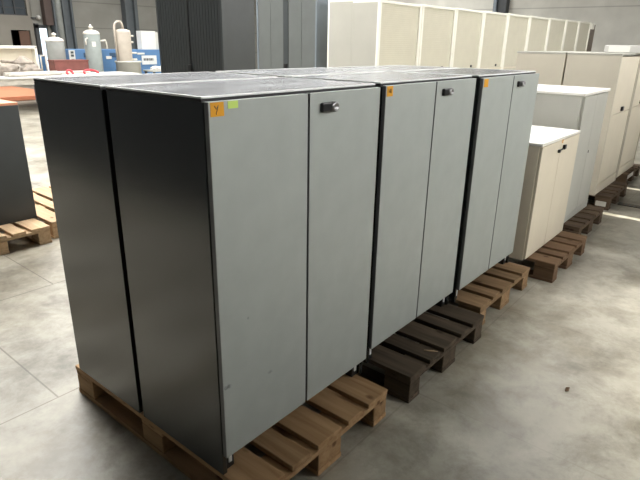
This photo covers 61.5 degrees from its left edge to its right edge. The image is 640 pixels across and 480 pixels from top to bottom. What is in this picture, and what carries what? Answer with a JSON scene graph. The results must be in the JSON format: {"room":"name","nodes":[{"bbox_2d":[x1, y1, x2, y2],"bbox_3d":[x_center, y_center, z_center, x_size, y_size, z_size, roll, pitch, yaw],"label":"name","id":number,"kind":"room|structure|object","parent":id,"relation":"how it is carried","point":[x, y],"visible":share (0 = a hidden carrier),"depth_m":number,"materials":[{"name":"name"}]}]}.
{"room":"warehouse","nodes":[
{"label":"warehouse","id":0,"kind":"room"},
{"bbox_2d":[0,0,257,69],"bbox_3d":[-10.314,-9.860,21.981,0.320,6.200,26.100,17,25,37],"label":"wall","id":1,"kind":"structure","parent":0,"point":[101,14],"depth_m":22.78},
{"bbox_2d":[0,0,26,15],"bbox_3d":[-12.995,-9.020,18.725,0.100,2.030,5.320,17,25,37],"label":"window","id":2,"kind":"structure","parent":1,"relation":"in","point":[7,7],"depth_m":20.48,"materials":[{"name":"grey glass"}]},
{"bbox_2d":[11,30,26,45],"bbox_3d":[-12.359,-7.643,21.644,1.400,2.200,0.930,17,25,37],"label":"trim","id":3,"kind":"structure","parent":1,"relation":"attached to","point":[14,33],"depth_m":21.98,"materials":[{"name":"black"}]},
{"bbox_2d":[18,31,30,45],"bbox_3d":[-11.552,-7.300,21.268,0.050,1.800,0.380,17,25,37],"label":"door","id":4,"kind":"structure","parent":1,"relation":"in","point":[24,36],"depth_m":21.03,"materials":[{"name":"brown"}]},
{"bbox_2d":[33,23,48,54],"bbox_3d":[-11.049,-7.543,21.580,0.140,2.100,0.480,17,25,37],"label":"trim","id":5,"kind":"structure","parent":1,"relation":"attached to","point":[37,26],"depth_m":21.26,"materials":[{"name":"grey metal"}]},
{"bbox_2d":[39,28,48,70],"bbox_3d":[-11.025,-7.502,21.643,0.080,1.880,0.300,17,25,37],"label":"door","id":6,"kind":"structure","parent":1,"relation":"in","point":[43,32],"depth_m":21.44,"materials":[{"name":"white"}]},
{"bbox_2d":[40,0,53,24],"bbox_3d":[-10.721,-10.468,20.639,0.290,4.150,0.300,17,25,37],"label":"trim","id":7,"kind":"structure","parent":1,"relation":"attached to","point":[46,7],"depth_m":21.10,"materials":[{"name":"brown wood"}]},
{"bbox_2d":[54,0,66,48],"bbox_3d":[-10.410,-9.585,21.225,0.278,6.200,0.278,17,25,37],"label":"trim","id":8,"kind":"structure","parent":1,"relation":"attached to","point":[57,3],"depth_m":21.44,"materials":[{"name":"grey paint"}]},
{"bbox_2d":[51,0,77,48],"bbox_3d":[-10.352,-9.635,21.364,0.400,6.200,0.800,17,25,37],"label":"trim","id":9,"kind":"structure","parent":1,"relation":"attached to","point":[66,5],"depth_m":21.71,"materials":[{"name":"metal"}]},
{"bbox_2d":[120,0,139,48],"bbox_3d":[-8.407,-10.445,23.672,0.330,6.200,0.610,17,25,37],"label":"trim","id":10,"kind":"structure","parent":1,"relation":"attached to","point":[129,9],"depth_m":23.83,"materials":[{"name":"metal"}]},
{"bbox_2d":[0,85,639,479],"bbox_3d":[-0.237,-3.923,15.409,30.800,0.100,26.400,17,25,37],"label":"floor","id":11,"kind":"structure","parent":0,"point":[503,410],"depth_m":2.58,"materials":[{"name":"concrete"}]},
{"bbox_2d":[0,86,35,100],"bbox_3d":[-9.114,-4.170,15.347,3.600,0.113,2.100,17,25,37],"label":"stack","id":12,"kind":"object","parent":11,"relation":"on","point":[9,93],"visible":0.52,"depth_m":14.85,"materials":[{"name":"orange wood"}]},
{"bbox_2d":[0,218,51,255],"bbox_3d":[-2.900,-0.086,4.439,1.199,0.144,0.800,17,25,37],"label":"wooden pallet","id":13,"kind":"object","parent":11,"relation":"on","point":[34,230],"visible":0.8,"depth_m":4.31,"materials":[{"name":"brown wood"}]},
{"bbox_2d":[0,99,36,224],"bbox_3d":[-2.832,-0.586,4.224,0.490,0.945,0.830,17,25,37],"label":"base cabinet","id":14,"kind":"object","parent":13,"relation":"on","point":[17,203],"visible":1,"depth_m":4.31,"materials":[{"name":"black metal"}]},
{"bbox_2d":[34,55,46,97],"bbox_3d":[-7.224,-4.172,13.919,0.406,1.160,0.240,17,25,37],"label":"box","id":15,"kind":"object","parent":11,"relation":"on","point":[42,57],"visible":0.11,"depth_m":13.69,"materials":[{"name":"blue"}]},
{"bbox_2d":[32,186,58,238],"bbox_3d":[-2.402,-0.318,5.097,1.199,0.144,0.800,17,26,37],"label":"wooden pallet","id":16,"kind":"object","parent":11,"relation":"on","point":[44,205],"visible":0.11,"depth_m":4.83,"materials":[{"name":"brown wood"}]},
{"bbox_2d":[45,33,65,59],"bbox_3d":[-6.655,-4.367,13.694,0.439,1.700,0.439,17,25,37],"label":"tank","id":17,"kind":"object","parent":11,"relation":"on","point":[55,48],"visible":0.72,"depth_m":13.38,"materials":[{"name":"grey paint"}]},
{"bbox_2d":[47,59,88,70],"bbox_3d":[-6.276,-3.983,13.578,0.360,1.070,0.880,17,25,37],"label":"crate","id":18,"kind":"object","parent":11,"relation":"on","point":[73,64],"visible":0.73,"depth_m":13.27,"materials":[{"name":"red plastic"}]},
{"bbox_2d":[0,71,138,85],"bbox_3d":[-6.098,-3.540,12.813,0.950,0.770,3.550,17,25,37],"label":"work table","id":19,"kind":"object","parent":11,"relation":"on","point":[27,80],"visible":0.43,"depth_m":11.78,"materials":[{"name":"white paint"}]},
{"bbox_2d":[0,63,18,75],"bbox_3d":[-6.947,-3.779,11.918,0.408,0.265,0.571,17,25,37],"label":"heap","id":20,"kind":"object","parent":19,"relation":"on","point":[4,67],"visible":0.69,"depth_m":11.84,"materials":[{"name":"beige fabric"}]},
{"bbox_2d":[3,71,57,76],"bbox_3d":[-6.465,-3.733,12.070,0.089,0.089,1.206,14,24,31],"label":"pipe","id":21,"kind":"object","parent":19,"relation":"on","point":[5,74],"visible":0.66,"depth_m":11.95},
{"bbox_2d":[19,64,41,71],"bbox_3d":[-6.662,-3.912,12.343,0.373,0.234,0.506,17,25,37],"label":"heap","id":22,"kind":"object","parent":19,"relation":"on","point":[27,68],"visible":0.56,"depth_m":12.25,"materials":[{"name":"beige fabric"}]},
{"bbox_2d":[8,72,61,76],"bbox_3d":[-6.311,-3.672,11.956,0.059,0.059,1.206,14,24,31],"label":"pipe","id":23,"kind":"object","parent":19,"relation":"on","point":[57,73],"visible":0.97,"depth_m":11.91,"materials":[{"name":"white plastic"}]},
{"bbox_2d":[65,69,73,74],"bbox_3d":[-5.902,-3.943,12.700,0.136,0.172,0.190,17,25,37],"label":"hose","id":24,"kind":"object","parent":19,"relation":"on","point":[67,70],"visible":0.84,"depth_m":12.68,"materials":[{"name":"red"}]},
{"bbox_2d":[58,71,89,73],"bbox_3d":[-6.060,-4.066,13.044,0.090,0.060,1.004,17,26,38],"label":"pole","id":25,"kind":"object","parent":19,"relation":"on","point":[62,72],"visible":0.57,"depth_m":13.12,"materials":[{"name":"white"}]},
{"bbox_2d":[83,69,98,73],"bbox_3d":[-5.517,-4.044,12.918,0.160,0.120,0.392,17,25,37],"label":"hose","id":26,"kind":"object","parent":19,"relation":"on","point":[85,70],"visible":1,"depth_m":12.94,"materials":[{"name":"red"}]},
{"bbox_2d":[83,24,107,71],"bbox_3d":[-5.934,-4.692,14.296,0.421,1.920,0.621,17,25,37],"label":"tank","id":27,"kind":"object","parent":11,"relation":"on","point":[92,42],"visible":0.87,"depth_m":14.00,"materials":[{"name":"paint"}]},
{"bbox_2d":[65,49,160,73],"bbox_3d":[-6.097,-5.082,16.271,0.820,1.290,3.300,17,25,37],"label":"machine","id":28,"kind":"object","parent":11,"relation":"on","point":[149,58],"visible":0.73,"depth_m":15.73,"materials":[{"name":"blue paint"}]},
{"bbox_2d":[136,31,158,49],"bbox_3d":[-5.303,-6.158,16.601,0.250,0.530,0.620,17,25,37],"label":"control box","id":29,"kind":"object","parent":28,"relation":"on","point":[147,40],"visible":0.96,"depth_m":16.47,"materials":[{"name":"white paint"}]},
{"bbox_2d":[113,20,141,73],"bbox_3d":[-5.334,-4.991,14.958,0.710,2.047,0.710,17,25,37],"label":"tank","id":30,"kind":"object","parent":11,"relation":"on","point":[122,37],"visible":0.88,"depth_m":14.68,"materials":[{"name":"beige paint"}]},
{"bbox_2d":[143,70,160,73],"bbox_3d":[-4.616,-4.596,15.787,0.500,0.760,0.900,17,25,37],"label":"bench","id":31,"kind":"object","parent":11,"relation":"on","point":[153,71],"visible":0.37,"depth_m":15.30,"materials":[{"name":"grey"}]},
{"bbox_2d":[150,66,160,69],"bbox_3d":[-4.706,-4.932,15.429,0.267,0.112,0.352,17,25,37],"label":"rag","id":32,"kind":"object","parent":31,"relation":"on","point":[153,67],"visible":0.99,"depth_m":15.35,"materials":[{"name":"white fabric"}]},
{"bbox_2d":[155,0,255,72],"bbox_3d":[-1.311,-1.775,6.256,1.130,2.120,0.480,17,25,37],"label":"tall cabinet","id":33,"kind":"object","parent":11,"relation":"on","point":[194,35],"visible":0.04,"depth_m":5.81,"materials":[{"name":"black metal"}]},
{"bbox_2d":[75,364,387,479],"bbox_3d":[-0.420,0.685,2.452,1.199,0.144,0.800,17,25,37],"label":"wooden pallet","id":34,"kind":"object","parent":11,"relation":"on","point":[311,440],"visible":0.44,"depth_m":2.14,"materials":[{"name":"brown wood"}]},
{"bbox_2d":[33,72,275,412],"bbox_3d":[-0.634,-0.058,2.399,0.505,1.280,0.828,17,25,37],"label":"filing cabinet","id":35,"kind":"object","parent":34,"relation":"on","point":[73,110],"visible":0.48,"depth_m":2.06,"materials":[{"name":"black metal"}]},
{"bbox_2d":[106,77,379,474],"bbox_3d":[-0.231,0.063,2.087,0.526,1.280,0.828,17,25,37],"label":"filing cabinet","id":36,"kind":"object","parent":34,"relation":"on","point":[247,205],"visible":1,"depth_m":1.80,"materials":[{"name":"black metal"}]},
{"bbox_2d":[256,0,327,69],"bbox_3d":[-0.435,-2.827,8.913,1.200,2.300,0.470,14,24,32],"label":"tall cabinet","id":37,"kind":"object","parent":11,"relation":"on","point":[290,33],"visible":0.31,"depth_m":8.51,"materials":[{"name":"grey metal"}]},
{"bbox_2d":[327,0,353,66],"bbox_3d":[0.657,-2.640,8.650,0.460,2.165,1.180,17,25,37],"label":"tall cabinet","id":38,"kind":"object","parent":11,"relation":"on","point":[340,12],"visible":0.27,"depth_m":8.01,"materials":[{"name":"beige paint"}]},
{"bbox_2d":[351,0,422,66],"bbox_3d":[1.012,-2.524,8.380,0.460,2.145,1.183,17,25,37],"label":"tall cabinet","id":39,"kind":"object","parent":11,"relation":"on","point":[384,32],"visible":0.51,"depth_m":7.85,"materials":[{"name":"beige paint"}]},
{"bbox_2d":[356,303,483,403],"bbox_3d":[0.206,0.452,3.118,1.199,0.144,0.800,17,25,37],"label":"wooden pallet","id":40,"kind":"object","parent":11,"relation":"on","point":[403,360],"visible":0.37,"depth_m":2.73,"materials":[{"name":"brown wood"}]},
{"bbox_2d":[215,67,384,77],"bbox_3d":[-0.077,-0.293,3.070,0.505,1.280,0.828,17,25,37],"label":"filing cabinet","id":41,"kind":"object","parent":40,"relation":"on","point":[289,72],"visible":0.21,"depth_m":2.78,"materials":[{"name":"black"}]},
{"bbox_2d":[291,71,475,362],"bbox_3d":[0.325,-0.172,2.758,0.526,1.280,0.828,17,25,37],"label":"filing cabinet","id":42,"kind":"object","parent":40,"relation":"on","point":[425,119],"visible":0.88,"depth_m":2.52,"materials":[{"name":"black metal"}]},
{"bbox_2d":[418,4,456,66],"bbox_3d":[1.764,-2.829,9.233,0.460,2.156,1.148,17,25,37],"label":"tall cabinet","id":43,"kind":"object","parent":11,"relation":"on","point":[437,22],"visible":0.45,"depth_m":8.89,"materials":[{"name":"beige paint"}]},
{"bbox_2d":[451,8,484,67],"bbox_3d":[2.499,-3.127,10.066,0.460,2.167,1.128,17,25,37],"label":"tall cabinet","id":44,"kind":"object","parent":11,"relation":"on","point":[469,23],"visible":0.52,"depth_m":9.74,"materials":[{"name":"beige paint"}]},
{"bbox_2d":[455,262,529,324],"bbox_3d":[0.724,0.218,3.783,1.199,0.144,0.800,17,25,37],"label":"wooden pallet","id":45,"kind":"object","parent":11,"relation":"on","point":[492,287],"visible":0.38,"depth_m":3.42,"materials":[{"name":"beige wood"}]},
{"bbox_2d":[327,65,455,70],"bbox_3d":[0.492,-0.510,3.689,0.505,1.280,0.828,17,25,37],"label":"filing cabinet","id":46,"kind":"object","parent":45,"relation":"on","point":[383,67],"visible":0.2,"depth_m":3.43,"materials":[{"name":"black metal"}]},
{"bbox_2d":[398,68,539,301],"bbox_3d":[0.894,-0.389,3.378,0.526,1.280,0.828,17,25,37],"label":"filing cabinet","id":47,"kind":"object","parent":45,"relation":"on","point":[504,100],"visible":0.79,"depth_m":3.13,"materials":[{"name":"black metal"}]},
{"bbox_2d":[479,11,508,68],"bbox_3d":[3.233,-3.425,10.900,0.460,2.178,1.148,17,25,37],"label":"tall cabinet","id":48,"kind":"object","parent":11,"relation":"on","point":[495,24],"visible":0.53,"depth_m":10.59,"materials":[{"name":"beige paint"}]},
{"bbox_2d":[502,13,530,69],"bbox_3d":[3.999,-3.735,11.770,0.460,2.189,1.228,17,25,37],"label":"tall cabinet","id":49,"kind":"object","parent":11,"relation":"on","point":[518,25],"visible":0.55,"depth_m":11.40,"materials":[{"name":"beige paint"}]},
{"bbox_2d":[526,16,549,50],"bbox_3d":[4.811,-4.063,12.690,0.460,2.200,1.288,17,25,37],"label":"tall cabinet","id":50,"kind":"object","parent":11,"relation":"on","point":[539,26],"visible":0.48,"depth_m":12.32,"materials":[{"name":"beige paint"}]},
{"bbox_2d":[524,231,586,282],"bbox_3d":[1.432,-0.002,4.418,1.199,0.144,0.800,17,25,37],"label":"wooden pallet","id":51,"kind":"object","parent":11,"relation":"on","point":[558,252],"visible":0.37,"depth_m":3.99,"materials":[{"name":"brown wood"}]},
{"bbox_2d":[509,125,580,259],"bbox_3d":[1.551,-0.397,4.092,0.478,0.826,0.856,17,25,37],"label":"base cabinet","id":52,"kind":"object","parent":51,"relation":"on","point":[551,155],"visible":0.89,"depth_m":3.81,"materials":[{"name":"beige paint"}]},
{"bbox_2d":[546,18,566,50],"bbox_3d":[5.631,-4.396,13.622,0.460,2.211,1.258,17,25,37],"label":"tall cabinet","id":53,"kind":"object","parent":11,"relation":"on","point":[557,27],"visible":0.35,"depth_m":13.26,"materials":[{"name":"beige paint"}]},
{"bbox_2d":[562,20,579,50],"bbox_3d":[6.397,-4.706,14.491,0.460,2.222,1.118,17,25,37],"label":"tall cabinet","id":54,"kind":"object","parent":11,"relation":"on","point":[572,27],"visible":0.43,"depth_m":14.14,"materials":[{"name":"beige paint"}]},
{"bbox_2d":[562,205,603,234],"bbox_3d":[1.974,-0.274,5.189,1.199,0.144,0.800,17,25,37],"label":"wooden pallet","id":55,"kind":"object","parent":11,"relation":"on","point":[583,221],"visible":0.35,"depth_m":4.81,"materials":[{"name":"brown wood"}]},
{"bbox_2d":[532,84,610,222],"bbox_3d":[2.011,-0.829,4.918,0.804,1.085,0.795,17,25,37],"label":"base cabinet","id":56,"kind":"object","parent":55,"relation":"on","point":[557,106],"visible":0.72,"depth_m":4.50,"materials":[{"name":"grey paint"}]},
{"bbox_2d":[575,21,590,50],"bbox_3d":[7.113,-4.996,15.303,0.460,2.233,1.098,17,25,37],"label":"tall cabinet","id":57,"kind":"object","parent":11,"relation":"on","point":[584,27],"visible":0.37,"depth_m":14.96,"materials":[{"name":"beige paint"}]},
{"bbox_2d":[586,24,595,51],"bbox_3d":[7.670,-5.202,15.926,0.500,2.210,0.500,17,25,37],"label":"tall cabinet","id":58,"kind":"object","parent":11,"relation":"on","point":[592,29],"visible":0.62,"depth_m":15.55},
{"bbox_2d":[587,181,627,210],"bbox_3d":[2.745,-0.608,6.140,1.199,0.144,0.804,17,25,37],"label":"wooden pallet","id":59,"kind":"object","parent":11,"relation":"on","point":[610,194],"visible":0.33,"depth_m":5.68,"materials":[{"name":"brown wood"}]},
{"bbox_2d":[515,51,567,85],"bbox_3d":[2.522,-1.389,6.051,0.508,1.375,0.904,17,25,37],"label":"storage cabinet","id":60,"kind":"object","parent":59,"relation":"on","point":[551,65],"visible":0.3,"depth_m":5.50,"materials":[{"name":"beige paint"}]},
{"bbox_2d":[563,52,639,195],"bbox_3d":[2.925,-1.268,5.739,0.508,1.375,0.904,17,25,37],"label":"storage cabinet","id":61,"kind":"object","parent":59,"relation":"on","point":[618,72],"visible":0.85,"depth_m":5.37,"materials":[{"name":"beige paint"}]},
{"bbox_2d":[615,164,639,182],"bbox_3d":[3.483,-0.954,7.121,1.206,0.144,0.800,17,25,37],"label":"wooden pallet","id":62,"kind":"object","parent":11,"relation":"on","point":[628,175],"visible":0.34,"depth_m":6.64,"materials":[{"name":"brown wood"}]},
{"bbox_2d":[616,66,639,177],"bbox_3d":[3.580,-1.539,6.514,0.508,1.375,0.904,17,25,37],"label":"storage cabinet","id":63,"kind":"object","parent":62,"relation":"on","point":[632,134],"visible":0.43,"depth_m":6.36,"materials":[{"name":"beige paint"}]},
{"bbox_2d":[604,45,639,52],"bbox_3d":[3.543,-2.127,6.009,0.360,0.075,1.362,17,25,37],"label":"slab","id":64,"kind":"object","parent":63,"relation":"on","point":[608,48],"visible":0.99,"depth_m":5.52,"materials":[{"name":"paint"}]},
{"bbox_2d":[617,202,639,207],"bbox_3d":[3.857,-0.198,5.267,1.700,0.010,0.100,17,25,37],"label":"floor drain","id":65,"kind":"object","parent":11,"relation":"on","point":[619,203],"visible":1,"depth_m":5.70,"materials":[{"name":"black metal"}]},
{"bbox_3d":[-7.429,-3.561,12.806,1.000,0.770,1.850,17,25,37],"label":"side table","id":66,"kind":"object","parent":11,"relation":"on","visible":0},
{"bbox_2d":[0,56,37,70],"bbox_3d":[-7.119,-4.128,12.684,0.520,0.390,0.762,17,25,37],"label":"pump casting","id":67,"kind":"object","parent":66,"relation":"on","point":[21,61],"visible":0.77,"depth_m":12.59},
{"bbox_2d":[0,46,39,67],"bbox_3d":[-7.431,-4.378,13.031,0.250,0.610,1.110,17,25,37],"label":"panel","id":68,"kind":"object","parent":66,"relation":"on","point":[11,53],"visible":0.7,"depth_m":13.12,"materials":[{"name":"beige paint"}]},
{"bbox_2d":[40,55,47,70],"bbox_3d":[-6.632,-4.228,12.938,0.036,0.418,0.156,17,25,37],"label":"frame","id":69,"kind":"object","parent":66,"relation":"on","point":[40,55],"visible":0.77,"depth_m":12.91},
{"bbox_2d":[388,0,639,51],"bbox_3d":[8.994,-9.947,23.151,28.600,6.200,0.300,17,25,37],"label":"wall","id":70,"kind":"structure","parent":0,"point":[617,22],"depth_m":21.68,"materials":[{"name":"white paint"}]},
{"bbox_2d":[492,0,509,12],"bbox_3d":[7.921,-10.124,23.584,0.590,6.200,0.350,17,25,37],"label":"column","id":71,"kind":"structure","parent":70,"relation":"attached to","point":[501,6],"depth_m":23.49,"materials":[{"name":"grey metal"}]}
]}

